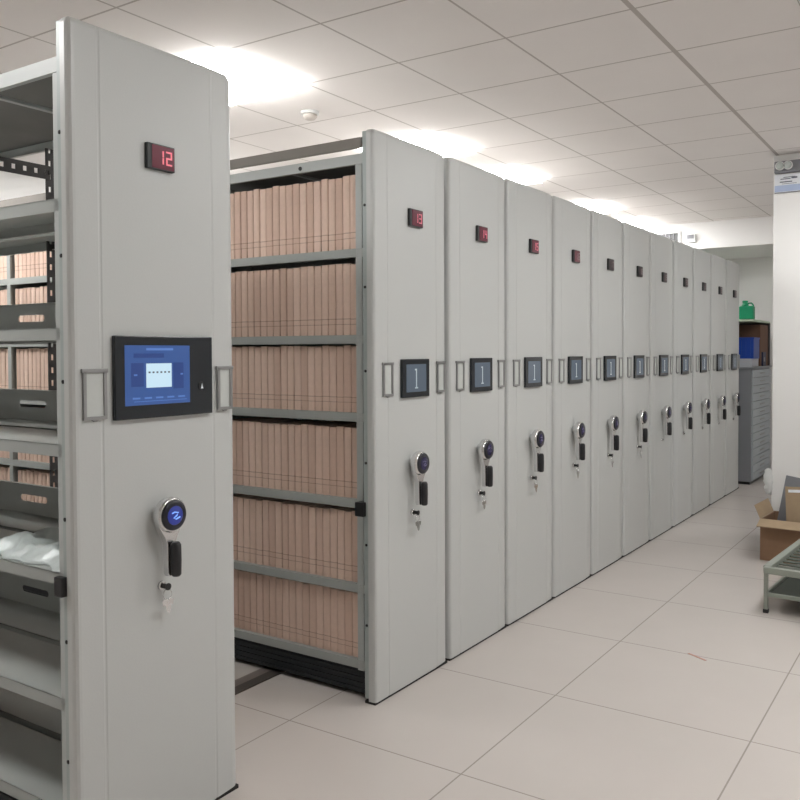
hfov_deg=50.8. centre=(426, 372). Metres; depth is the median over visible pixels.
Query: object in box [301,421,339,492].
file box
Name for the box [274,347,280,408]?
file box
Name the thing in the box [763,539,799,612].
trolley
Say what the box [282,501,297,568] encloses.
file box
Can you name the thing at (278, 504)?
file box
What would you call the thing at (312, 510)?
file box
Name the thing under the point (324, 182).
file box
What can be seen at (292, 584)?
file box
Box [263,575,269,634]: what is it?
file box
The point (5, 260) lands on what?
file box
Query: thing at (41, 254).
file box
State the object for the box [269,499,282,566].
file box
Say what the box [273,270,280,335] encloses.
file box
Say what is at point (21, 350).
file box
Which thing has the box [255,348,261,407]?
file box
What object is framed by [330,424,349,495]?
file box
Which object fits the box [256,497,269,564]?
file box
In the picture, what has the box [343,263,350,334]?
file box
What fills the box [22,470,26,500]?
file box
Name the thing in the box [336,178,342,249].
file box
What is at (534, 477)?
key
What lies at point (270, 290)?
file box
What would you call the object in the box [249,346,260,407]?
file box
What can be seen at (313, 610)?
file box
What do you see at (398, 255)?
shelving unit
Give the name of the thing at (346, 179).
file box
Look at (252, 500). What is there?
file box
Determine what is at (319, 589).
file box
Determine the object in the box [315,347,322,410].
file box
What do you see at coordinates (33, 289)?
file box
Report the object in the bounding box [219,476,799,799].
floor
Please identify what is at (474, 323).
shelving unit
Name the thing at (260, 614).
file box
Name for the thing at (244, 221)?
file box
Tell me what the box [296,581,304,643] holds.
file box
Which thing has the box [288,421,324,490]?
file box
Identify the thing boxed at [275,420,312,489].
file box
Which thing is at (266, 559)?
file box
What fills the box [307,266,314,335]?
file box
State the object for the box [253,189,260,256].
file box
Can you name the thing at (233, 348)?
file box
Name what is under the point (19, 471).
file box
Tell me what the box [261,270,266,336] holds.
file box
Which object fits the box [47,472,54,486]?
file box
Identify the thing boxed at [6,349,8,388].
file box
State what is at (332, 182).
file box
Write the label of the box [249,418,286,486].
file box
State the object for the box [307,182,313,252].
file box
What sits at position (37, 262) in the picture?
file box
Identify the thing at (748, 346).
crate
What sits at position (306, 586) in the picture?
file box
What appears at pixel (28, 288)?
file box
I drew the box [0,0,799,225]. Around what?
ceiling
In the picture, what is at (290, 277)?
file box
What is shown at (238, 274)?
file box
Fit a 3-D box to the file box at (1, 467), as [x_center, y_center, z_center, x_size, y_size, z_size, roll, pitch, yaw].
[-2.502,0.719,5.170,0.038,0.305,0.229,1,2,33]
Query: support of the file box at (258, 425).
on the shelving unit at (398, 255)
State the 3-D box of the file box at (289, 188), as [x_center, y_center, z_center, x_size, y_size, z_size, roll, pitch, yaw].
[-0.554,-0.687,3.873,0.038,0.311,0.229,1,2,33]
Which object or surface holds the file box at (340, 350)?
on the shelving unit at (398, 255)
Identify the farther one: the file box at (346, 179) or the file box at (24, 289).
the file box at (24, 289)
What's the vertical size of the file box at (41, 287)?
0.308 m
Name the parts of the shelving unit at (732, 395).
crank handle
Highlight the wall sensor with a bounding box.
[686,234,695,242]
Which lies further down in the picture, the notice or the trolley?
the trolley
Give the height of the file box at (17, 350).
0.286 m
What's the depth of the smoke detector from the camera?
5.01 m
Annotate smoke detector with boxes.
[301,109,318,120]
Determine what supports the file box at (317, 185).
on the shelving unit at (398, 255)
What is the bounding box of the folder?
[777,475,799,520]
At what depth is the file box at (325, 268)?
3.67 m
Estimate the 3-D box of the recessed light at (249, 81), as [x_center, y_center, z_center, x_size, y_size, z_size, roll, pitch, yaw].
[-1.057,-1.531,4.428,0.600,0.030,0.600,1,2,33]
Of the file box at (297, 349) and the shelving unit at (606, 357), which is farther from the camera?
the shelving unit at (606, 357)
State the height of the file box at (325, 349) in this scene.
0.288 m
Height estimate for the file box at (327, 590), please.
0.280 m
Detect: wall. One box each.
[0,171,50,200]
[726,257,772,469]
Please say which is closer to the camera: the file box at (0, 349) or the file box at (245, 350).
the file box at (245, 350)
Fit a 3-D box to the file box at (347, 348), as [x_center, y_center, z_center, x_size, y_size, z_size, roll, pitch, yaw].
[-0.280,0.025,3.715,0.038,0.288,0.229,1,2,33]
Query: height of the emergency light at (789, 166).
0.085 m
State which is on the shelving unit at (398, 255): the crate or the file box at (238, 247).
the file box at (238, 247)
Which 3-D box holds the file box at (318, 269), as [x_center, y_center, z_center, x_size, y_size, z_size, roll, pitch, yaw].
[-0.416,-0.317,3.796,0.038,0.304,0.229,1,2,33]
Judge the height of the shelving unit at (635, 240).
2.400 m
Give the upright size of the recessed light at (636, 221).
0.030 m
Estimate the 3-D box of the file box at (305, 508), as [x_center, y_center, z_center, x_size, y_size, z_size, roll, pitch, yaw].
[-0.482,0.745,3.865,0.038,0.303,0.229,1,2,33]
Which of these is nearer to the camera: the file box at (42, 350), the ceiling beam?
the file box at (42, 350)
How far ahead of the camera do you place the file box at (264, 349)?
3.88 m
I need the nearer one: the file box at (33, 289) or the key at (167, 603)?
the key at (167, 603)
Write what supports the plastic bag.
hanging from the column
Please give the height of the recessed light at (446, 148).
0.030 m
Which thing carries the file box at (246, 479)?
on the shelving unit at (398, 255)
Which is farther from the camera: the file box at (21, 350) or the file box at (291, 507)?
the file box at (21, 350)
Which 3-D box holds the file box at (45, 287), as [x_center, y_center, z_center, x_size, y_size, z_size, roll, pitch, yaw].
[-2.105,-0.340,4.886,0.037,0.307,0.229,1,2,33]
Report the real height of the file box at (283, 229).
0.312 m
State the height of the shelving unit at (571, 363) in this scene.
2.400 m
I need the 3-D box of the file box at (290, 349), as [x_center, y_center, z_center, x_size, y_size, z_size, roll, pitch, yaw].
[-0.553,0.022,3.890,0.036,0.286,0.229,1,2,33]
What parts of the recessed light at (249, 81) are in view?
frame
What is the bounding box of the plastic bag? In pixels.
[763,468,772,494]
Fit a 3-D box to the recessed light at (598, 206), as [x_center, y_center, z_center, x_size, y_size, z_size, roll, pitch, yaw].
[1.548,-1.640,8.459,0.600,0.030,0.600,1,2,33]
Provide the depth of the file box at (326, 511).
3.70 m
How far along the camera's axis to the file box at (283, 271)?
3.81 m
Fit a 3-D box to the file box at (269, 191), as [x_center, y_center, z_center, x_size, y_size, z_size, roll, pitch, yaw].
[-0.657,-0.688,3.939,0.037,0.310,0.229,1,2,33]
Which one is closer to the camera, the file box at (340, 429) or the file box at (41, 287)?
the file box at (340, 429)
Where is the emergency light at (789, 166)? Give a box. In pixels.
[774,159,799,173]
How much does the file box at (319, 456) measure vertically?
0.303 m
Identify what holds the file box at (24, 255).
on the shelving unit at (398, 255)
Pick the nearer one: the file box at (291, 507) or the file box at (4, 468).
the file box at (291, 507)
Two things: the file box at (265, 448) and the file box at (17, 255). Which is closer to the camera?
the file box at (265, 448)
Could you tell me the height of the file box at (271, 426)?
0.300 m
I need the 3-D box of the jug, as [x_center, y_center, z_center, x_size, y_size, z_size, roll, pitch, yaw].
[3.569,-0.693,9.357,0.156,0.210,0.100,1,2,33]
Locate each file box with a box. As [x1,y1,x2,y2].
[0,256,3,279]
[0,349,1,388]
[0,465,9,479]
[1,290,4,304]
[1,348,7,388]
[3,467,6,479]
[4,256,6,278]
[4,290,6,304]
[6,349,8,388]
[7,467,9,480]
[15,254,18,277]
[15,288,19,321]
[16,349,20,388]
[18,468,35,499]
[19,254,22,277]
[19,289,23,321]
[20,349,24,388]
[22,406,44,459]
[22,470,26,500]
[23,253,26,276]
[23,288,27,321]
[24,349,28,389]
[26,469,42,500]
[27,253,30,276]
[27,287,31,321]
[28,348,32,389]
[30,471,34,501]
[31,252,35,276]
[31,287,38,321]
[33,348,36,389]
[34,469,49,502]
[35,252,39,275]
[36,288,39,321]
[36,348,44,389]
[38,471,48,502]
[39,252,43,275]
[40,286,43,320]
[41,349,44,389]
[42,471,54,503]
[43,251,46,275]
[44,286,46,302]
[45,348,47,389]
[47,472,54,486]
[230,194,234,258]
[231,273,235,336]
[232,347,241,406]
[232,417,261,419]
[232,417,267,483]
[233,494,245,559]
[234,192,241,258]
[234,569,238,627]
[236,272,241,336]
[236,348,242,406]
[237,418,265,484]
[237,495,253,560]
[238,570,244,628]
[241,191,247,257]
[241,271,248,336]
[242,347,248,407]
[243,418,278,485]
[244,496,259,561]
[244,571,250,630]
[247,191,253,257]
[248,271,254,336]
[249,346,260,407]
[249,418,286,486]
[250,496,267,563]
[250,572,257,631]
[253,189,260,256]
[254,270,261,336]
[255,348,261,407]
[255,418,293,486]
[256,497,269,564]
[257,574,263,633]
[260,189,266,256]
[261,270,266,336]
[261,346,280,407]
[262,420,295,487]
[263,498,277,565]
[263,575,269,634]
[266,188,272,255]
[267,270,273,335]
[268,347,274,408]
[268,420,300,488]
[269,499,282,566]
[270,576,277,636]
[273,186,279,255]
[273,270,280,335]
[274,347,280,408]
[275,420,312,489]
[275,499,294,567]
[276,577,282,638]
[280,186,286,254]
[280,268,288,335]
[281,346,287,408]
[281,421,311,489]
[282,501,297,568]
[283,578,289,639]
[286,185,292,253]
[287,268,293,335]
[287,346,294,409]
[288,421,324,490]
[288,501,302,570]
[289,580,296,641]
[293,184,299,253]
[293,268,300,335]
[294,346,321,409]
[295,424,301,491]
[295,502,310,571]
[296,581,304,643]
[300,183,306,252]
[301,267,307,335]
[301,346,317,409]
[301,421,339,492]
[302,503,318,572]
[303,583,309,644]
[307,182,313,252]
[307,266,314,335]
[308,347,314,410]
[308,421,340,493]
[309,504,326,574]
[310,584,316,646]
[314,181,321,251]
[315,266,323,335]
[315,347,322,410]
[316,422,351,493]
[316,505,334,575]
[316,585,323,648]
[321,179,329,250]
[322,265,328,335]
[322,345,329,410]
[322,422,356,494]
[323,506,335,576]
[324,586,330,649]
[328,179,335,250]
[329,264,335,334]
[329,346,343,411]
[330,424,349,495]
[330,506,345,578]
[331,588,338,651]
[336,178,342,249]
[336,264,343,334]
[337,347,343,411]
[337,424,356,496]
[338,507,353,579]
[338,589,345,653]
[343,175,350,249]
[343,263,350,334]
[344,345,355,411]
[344,426,356,497]
[345,508,354,580]
[345,591,352,655]
[350,175,355,248]
[351,264,355,334]
[351,347,356,412]
[352,427,356,497]
[352,510,357,581]
[352,592,357,656]
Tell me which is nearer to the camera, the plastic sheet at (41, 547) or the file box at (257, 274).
the plastic sheet at (41, 547)
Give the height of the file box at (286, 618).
0.278 m
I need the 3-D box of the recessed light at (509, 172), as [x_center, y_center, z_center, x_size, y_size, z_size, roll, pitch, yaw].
[0.571,-1.599,6.947,0.600,0.030,0.600,1,2,33]
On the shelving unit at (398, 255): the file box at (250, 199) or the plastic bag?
the file box at (250, 199)
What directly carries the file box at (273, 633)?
on the shelving unit at (398, 255)
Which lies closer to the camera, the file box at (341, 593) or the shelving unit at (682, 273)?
the file box at (341, 593)
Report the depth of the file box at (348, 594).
3.64 m
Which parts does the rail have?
rail plate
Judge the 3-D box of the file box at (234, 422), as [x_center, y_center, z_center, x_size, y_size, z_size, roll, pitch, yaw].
[-0.857,0.379,4.099,0.037,0.303,0.229,1,2,33]
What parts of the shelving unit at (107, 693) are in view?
shelf, shelf, shelf, shelf, shelf, shelf, perforated post, crank handle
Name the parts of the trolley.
leg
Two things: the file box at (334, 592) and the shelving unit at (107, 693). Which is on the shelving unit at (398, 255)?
the file box at (334, 592)
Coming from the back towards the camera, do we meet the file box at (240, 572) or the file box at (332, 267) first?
the file box at (240, 572)
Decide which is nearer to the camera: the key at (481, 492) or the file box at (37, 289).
the key at (481, 492)
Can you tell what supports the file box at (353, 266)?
on the shelving unit at (398, 255)
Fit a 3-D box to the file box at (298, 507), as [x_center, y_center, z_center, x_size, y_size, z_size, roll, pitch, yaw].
[-0.515,0.744,3.887,0.038,0.304,0.229,1,2,33]
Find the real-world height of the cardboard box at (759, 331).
0.474 m
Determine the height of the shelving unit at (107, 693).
2.400 m
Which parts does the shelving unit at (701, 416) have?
crank handle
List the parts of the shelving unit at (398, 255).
shelf, shelf, shelf, shelf, shelf, shelf, panel, crank handle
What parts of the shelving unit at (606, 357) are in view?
panel, crank handle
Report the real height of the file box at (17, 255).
0.312 m
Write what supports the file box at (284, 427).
on the shelving unit at (398, 255)
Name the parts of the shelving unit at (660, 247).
crank handle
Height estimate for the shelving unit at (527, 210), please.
2.400 m
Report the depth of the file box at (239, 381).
3.97 m
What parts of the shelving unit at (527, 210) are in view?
panel, crank handle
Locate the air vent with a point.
(676, 235)
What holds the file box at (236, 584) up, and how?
on the shelving unit at (398, 255)
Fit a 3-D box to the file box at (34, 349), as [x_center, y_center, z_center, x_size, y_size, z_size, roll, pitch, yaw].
[-2.205,0.001,4.961,0.036,0.287,0.229,1,2,33]
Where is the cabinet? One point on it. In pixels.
(754, 382)
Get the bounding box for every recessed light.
[189,51,306,105]
[358,132,472,157]
[485,166,543,184]
[575,200,618,213]
[618,217,654,227]
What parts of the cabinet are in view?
drawer, drawer, drawer, drawer, drawer, drawer, drawer, drawer, drawer, drawer, drawer, drawer, drawer, drawer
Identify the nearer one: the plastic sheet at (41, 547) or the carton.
the plastic sheet at (41, 547)
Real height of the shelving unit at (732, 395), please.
2.400 m
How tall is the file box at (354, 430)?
0.301 m
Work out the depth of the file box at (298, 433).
3.78 m
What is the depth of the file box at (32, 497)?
4.90 m
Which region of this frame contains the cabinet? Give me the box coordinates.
[738,365,771,484]
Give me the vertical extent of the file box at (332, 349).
0.284 m
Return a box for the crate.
[739,337,759,358]
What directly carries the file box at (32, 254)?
on the shelving unit at (398, 255)
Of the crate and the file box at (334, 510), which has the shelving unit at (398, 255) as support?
the file box at (334, 510)
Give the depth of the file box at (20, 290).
4.92 m
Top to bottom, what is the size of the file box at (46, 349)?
0.286 m
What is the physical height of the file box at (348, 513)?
0.301 m
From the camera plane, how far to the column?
6.21 m
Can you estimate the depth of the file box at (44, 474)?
4.83 m
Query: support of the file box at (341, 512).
on the shelving unit at (398, 255)
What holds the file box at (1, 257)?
on the shelving unit at (398, 255)
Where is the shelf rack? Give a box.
[739,319,769,365]
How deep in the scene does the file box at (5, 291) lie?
5.00 m
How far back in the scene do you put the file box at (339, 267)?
3.63 m
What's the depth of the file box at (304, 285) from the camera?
3.74 m
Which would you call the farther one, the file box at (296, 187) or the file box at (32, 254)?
the file box at (32, 254)
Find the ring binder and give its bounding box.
[761,352,765,365]
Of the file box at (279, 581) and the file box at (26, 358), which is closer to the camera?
the file box at (279, 581)
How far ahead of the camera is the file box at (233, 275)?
3.98 m
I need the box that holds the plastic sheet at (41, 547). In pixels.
[0,527,59,572]
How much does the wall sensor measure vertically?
0.090 m
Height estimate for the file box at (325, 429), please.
0.303 m
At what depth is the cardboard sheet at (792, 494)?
5.96 m
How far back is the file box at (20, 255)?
4.91 m
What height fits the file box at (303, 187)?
0.309 m
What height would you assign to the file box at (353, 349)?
0.282 m
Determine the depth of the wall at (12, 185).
6.69 m
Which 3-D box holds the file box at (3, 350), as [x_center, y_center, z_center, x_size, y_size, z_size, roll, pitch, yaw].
[-2.471,-0.003,5.129,0.036,0.288,0.229,1,2,33]
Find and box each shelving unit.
[0,16,238,799]
[0,129,446,705]
[293,157,506,660]
[294,222,649,556]
[312,178,552,625]
[319,196,590,598]
[327,210,622,575]
[648,232,672,540]
[672,240,692,526]
[691,248,710,515]
[709,254,726,504]
[724,260,740,495]
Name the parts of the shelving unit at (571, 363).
panel, crank handle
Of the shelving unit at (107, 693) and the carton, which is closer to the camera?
the shelving unit at (107, 693)
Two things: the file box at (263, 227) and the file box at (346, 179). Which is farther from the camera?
the file box at (263, 227)
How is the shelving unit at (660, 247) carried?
on the floor
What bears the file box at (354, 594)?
on the shelving unit at (398, 255)
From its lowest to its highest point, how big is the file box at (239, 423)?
0.302 m
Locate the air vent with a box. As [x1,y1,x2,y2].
[656,231,680,242]
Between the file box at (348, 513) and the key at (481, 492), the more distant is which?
the key at (481, 492)
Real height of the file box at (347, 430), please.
0.303 m
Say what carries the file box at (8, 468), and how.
on the shelving unit at (398, 255)
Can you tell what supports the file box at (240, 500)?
on the shelving unit at (398, 255)
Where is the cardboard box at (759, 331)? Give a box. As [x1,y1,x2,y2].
[739,325,767,365]
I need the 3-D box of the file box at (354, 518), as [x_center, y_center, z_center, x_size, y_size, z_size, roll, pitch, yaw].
[-0.243,0.747,3.711,0.038,0.306,0.229,1,2,33]
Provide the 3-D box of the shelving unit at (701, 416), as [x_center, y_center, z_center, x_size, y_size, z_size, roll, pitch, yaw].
[1.081,0.061,8.713,3.656,2.400,0.595,1,2,33]
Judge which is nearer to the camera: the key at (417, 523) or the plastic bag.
the key at (417, 523)
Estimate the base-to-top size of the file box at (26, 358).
0.282 m
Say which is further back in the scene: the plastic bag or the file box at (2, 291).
the plastic bag
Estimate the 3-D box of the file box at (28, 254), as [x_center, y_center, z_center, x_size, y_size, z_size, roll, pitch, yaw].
[-2.243,-0.708,4.964,0.038,0.311,0.229,1,2,33]
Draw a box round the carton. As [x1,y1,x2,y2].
[754,498,799,564]
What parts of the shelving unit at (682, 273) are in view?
crank handle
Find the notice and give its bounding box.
[774,173,799,193]
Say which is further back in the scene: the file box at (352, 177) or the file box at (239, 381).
the file box at (239, 381)
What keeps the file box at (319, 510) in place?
on the shelving unit at (398, 255)
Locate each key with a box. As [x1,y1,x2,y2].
[162,583,173,612]
[414,510,420,530]
[480,491,485,508]
[533,476,537,491]
[575,464,578,477]
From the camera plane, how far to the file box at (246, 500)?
3.97 m
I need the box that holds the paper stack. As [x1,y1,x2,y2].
[740,358,757,366]
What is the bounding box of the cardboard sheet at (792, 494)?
[785,486,799,522]
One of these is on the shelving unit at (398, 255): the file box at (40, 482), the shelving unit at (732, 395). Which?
the file box at (40, 482)
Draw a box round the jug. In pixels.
[739,301,754,319]
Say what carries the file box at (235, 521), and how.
on the shelving unit at (398, 255)
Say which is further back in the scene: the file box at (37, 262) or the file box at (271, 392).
the file box at (37, 262)
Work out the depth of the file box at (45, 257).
4.78 m
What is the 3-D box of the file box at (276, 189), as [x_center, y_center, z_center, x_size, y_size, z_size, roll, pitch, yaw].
[-0.623,-0.690,3.916,0.038,0.316,0.229,1,2,33]
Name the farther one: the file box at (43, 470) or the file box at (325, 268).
the file box at (43, 470)
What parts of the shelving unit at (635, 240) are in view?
shelf, panel, crank handle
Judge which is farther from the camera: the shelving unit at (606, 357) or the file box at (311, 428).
the shelving unit at (606, 357)
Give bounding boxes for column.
[771,153,799,510]
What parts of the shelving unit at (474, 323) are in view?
shelf, panel, crank handle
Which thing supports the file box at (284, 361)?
on the shelving unit at (398, 255)
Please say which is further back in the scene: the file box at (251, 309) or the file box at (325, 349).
the file box at (251, 309)
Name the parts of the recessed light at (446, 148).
frame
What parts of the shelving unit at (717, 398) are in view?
crank handle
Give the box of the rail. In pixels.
[235,666,284,694]
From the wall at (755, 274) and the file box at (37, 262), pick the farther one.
the wall at (755, 274)
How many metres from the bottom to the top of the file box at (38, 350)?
0.286 m
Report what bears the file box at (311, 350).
on the shelving unit at (398, 255)
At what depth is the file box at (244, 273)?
3.94 m
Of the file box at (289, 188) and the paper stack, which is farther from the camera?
the paper stack
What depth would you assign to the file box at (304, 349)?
3.75 m
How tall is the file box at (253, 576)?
0.279 m
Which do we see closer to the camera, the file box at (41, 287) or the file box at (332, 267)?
the file box at (332, 267)
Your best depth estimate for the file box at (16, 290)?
4.94 m
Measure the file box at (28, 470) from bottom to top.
0.305 m
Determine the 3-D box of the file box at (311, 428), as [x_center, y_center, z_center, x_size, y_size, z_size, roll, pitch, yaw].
[-0.449,0.384,3.833,0.038,0.303,0.229,1,2,33]
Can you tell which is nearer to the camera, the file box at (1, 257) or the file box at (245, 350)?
the file box at (245, 350)
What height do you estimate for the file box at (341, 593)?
0.274 m
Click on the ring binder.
(763, 354)
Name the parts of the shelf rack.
panel, post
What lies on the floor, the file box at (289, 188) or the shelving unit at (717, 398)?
the shelving unit at (717, 398)
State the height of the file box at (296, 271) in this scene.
0.304 m
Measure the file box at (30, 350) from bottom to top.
0.286 m
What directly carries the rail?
on the floor
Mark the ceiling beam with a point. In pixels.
(746, 237)
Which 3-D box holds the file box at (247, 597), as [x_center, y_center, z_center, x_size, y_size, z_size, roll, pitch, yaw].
[-0.787,1.079,4.071,0.037,0.278,0.229,1,2,33]
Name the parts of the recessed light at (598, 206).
frame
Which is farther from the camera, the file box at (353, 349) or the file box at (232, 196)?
the file box at (232, 196)
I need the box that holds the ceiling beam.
[643,216,772,259]
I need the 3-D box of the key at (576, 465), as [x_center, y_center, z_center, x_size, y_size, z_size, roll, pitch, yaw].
[0.933,0.613,5.223,0.021,0.091,0.045,1,2,33]

